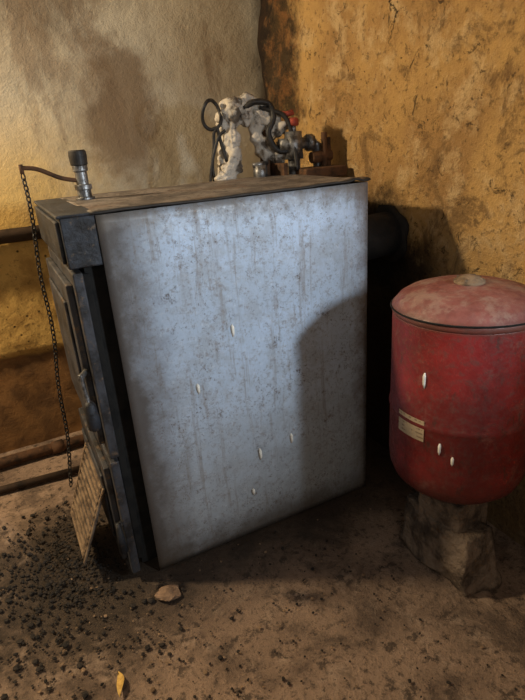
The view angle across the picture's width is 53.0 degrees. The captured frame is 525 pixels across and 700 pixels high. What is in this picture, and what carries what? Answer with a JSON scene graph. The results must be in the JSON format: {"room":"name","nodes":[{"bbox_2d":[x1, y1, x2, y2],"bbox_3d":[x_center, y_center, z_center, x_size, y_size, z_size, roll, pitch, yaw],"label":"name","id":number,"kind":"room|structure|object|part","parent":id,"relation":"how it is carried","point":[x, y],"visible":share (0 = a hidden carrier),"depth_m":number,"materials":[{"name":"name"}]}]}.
{"room":"mechanical room","nodes":[
{"label":"mechanical room","id":0,"kind":"room"},
{"bbox_2d":[0,0,264,453],"bbox_3d":[-1.574,-0.687,1.870,3.760,2.720,0.026,-14,24,-24],"label":"wall","id":1,"kind":"structure","parent":0,"point":[127,84],"depth_m":2.28,"materials":[{"name":"paint"}]},
{"bbox_2d":[0,225,41,243],"bbox_3d":[-1.519,0.099,2.130,3.509,1.024,0.068,-14,24,-24],"label":"pipe","id":2,"kind":"object","parent":1,"relation":"attached to","point":[12,235],"visible":0.02,"depth_m":2.17,"materials":[{"name":"brown metal"}]},
{"bbox_2d":[0,430,524,699],"bbox_3d":[-0.510,1.207,0.597,3.760,0.008,4.360,-14,24,-24],"label":"floor","id":3,"kind":"structure","parent":0,"point":[381,674],"depth_m":1.55,"materials":[{"name":"soil"}]},
{"bbox_2d":[0,465,79,493],"bbox_3d":[-1.812,0.759,1.873,2.282,0.032,0.057,-14,24,-22],"label":"pipe","id":4,"kind":"object","parent":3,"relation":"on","point":[62,473],"visible":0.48,"depth_m":2.22,"materials":[{"name":"brown metal"}]},
{"bbox_2d":[0,434,84,468],"bbox_3d":[-1.488,0.587,2.205,3.400,0.060,0.060,-14,24,-24],"label":"pipe","id":5,"kind":"object","parent":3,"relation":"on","point":[57,446],"visible":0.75,"depth_m":2.40,"materials":[{"name":"brown metal"}]},
{"bbox_2d":[117,671,123,696],"bbox_3d":[-0.369,0.867,1.370,0.020,0.017,0.079,-10,23,-13],"label":"dry leaf","id":6,"kind":"object","parent":3,"relation":"on","point":[120,678],"visible":1,"depth_m":1.37,"materials":[{"name":"yellow plant"}]},
{"bbox_2d":[154,584,180,601],"bbox_3d":[-0.295,0.754,1.634,0.080,0.023,0.071,-14,24,-24],"label":"rock","id":7,"kind":"object","parent":3,"relation":"on","point":[169,592],"visible":1,"depth_m":1.62,"materials":[{"name":"stone"}]},
{"bbox_2d":[34,174,370,572],"bbox_3d":[-0.217,0.037,1.857,1.064,1.159,0.610,-14,24,-24],"label":"boiler","id":8,"kind":"object","parent":3,"relation":"on","point":[214,333],"visible":0.98,"depth_m":1.61,"materials":[{"name":"metal"}]},
{"bbox_2d":[18,149,94,486],"bbox_3d":[-0.616,-0.063,1.741,0.276,1.108,0.058,-16,25,-27],"label":"draft regulator","id":9,"kind":"object","parent":8,"relation":"attached to","point":[78,161],"visible":1,"depth_m":1.60,"materials":[{"name":"metal"}]},
{"bbox_3d":[-0.687,-0.015,1.702,0.026,1.058,0.101,12,27,35],"label":"pull chain","id":10,"kind":"part","parent":9,"relation":"part of","materials":[{"name":"black metal"}]},
{"bbox_3d":[-0.635,-0.526,1.570,0.161,0.065,0.013,-14,24,-24],"label":"lever arm","id":11,"kind":"part","parent":9,"relation":"part of"},
{"bbox_3d":[-0.559,-0.582,1.592,0.054,0.044,0.054,-14,24,-24],"label":"knob","id":12,"kind":"part","parent":9,"relation":"part of","materials":[{"name":"black rubber"}]},
{"bbox_3d":[-0.582,-0.018,1.648,0.052,0.550,0.539,-14,24,-24],"label":"loading door","id":13,"kind":"part","parent":8,"relation":"part of","materials":[{"name":"metal"}]},
{"bbox_3d":[-0.482,0.097,1.427,0.024,0.087,0.070,-8,22,-9],"label":"door handle lever","id":14,"kind":"part","parent":8,"relation":"part of","materials":[{"name":"metal"}]},
{"bbox_3d":[-0.552,0.443,1.833,0.052,0.420,0.539,-14,24,-24],"label":"ash door frame","id":15,"kind":"part","parent":8,"relation":"part of","materials":[{"name":"metal"}]},
{"bbox_3d":[-0.507,0.114,1.743,0.075,1.110,0.460,-14,24,-24],"label":"frame","id":16,"kind":"part","parent":8,"relation":"part of","materials":[{"name":"black metal"}]},
{"bbox_3d":[-0.433,0.572,1.619,0.027,0.105,0.043,-3,22,4],"label":"ash door handle","id":17,"kind":"part","parent":8,"relation":"part of","materials":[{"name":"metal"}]},
{"bbox_2d":[201,92,346,181],"bbox_3d":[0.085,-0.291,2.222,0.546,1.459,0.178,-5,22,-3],"label":"pipe fitting","id":18,"kind":"object","parent":8,"relation":"attached to","point":[264,123],"visible":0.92,"depth_m":1.99,"materials":[{"name":"metal"}]},
{"bbox_2d":[367,205,408,262],"bbox_3d":[0.376,-0.405,1.913,0.249,0.219,0.204,-14,24,-24],"label":"flue pipe","id":19,"kind":"object","parent":8,"relation":"attached to","point":[388,229],"visible":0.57,"depth_m":1.87,"materials":[{"name":"black metal"}]},
{"bbox_2d":[0,492,517,699],"bbox_3d":[-0.219,0.836,1.421,2.098,0.025,1.741,1,23,13],"label":"debris","id":20,"kind":"object","parent":3,"relation":"on","point":[65,644],"visible":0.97,"depth_m":1.65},
{"bbox_2d":[396,490,500,599],"bbox_3d":[0.591,0.549,1.656,0.181,0.272,0.321,-14,24,-24],"label":"rock","id":21,"kind":"object","parent":3,"relation":"on","point":[455,542],"visible":0.76,"depth_m":1.58,"materials":[{"name":"stone"}]},
{"bbox_2d":[389,274,524,504],"bbox_3d":[0.572,0.104,1.518,0.408,0.655,0.408,-14,24,-24],"label":"tank","id":22,"kind":"object","parent":21,"relation":"on","point":[457,394],"visible":1,"depth_m":1.36,"materials":[{"name":"red metal"}]},
{"bbox_2d":[257,0,524,546],"bbox_3d":[0.983,-0.444,0.809,0.040,2.720,4.360,-14,24,-24],"label":"wall","id":23,"kind":"structure","parent":0,"point":[424,100],"depth_m":1.75,"materials":[{"name":"paint"}]}
]}

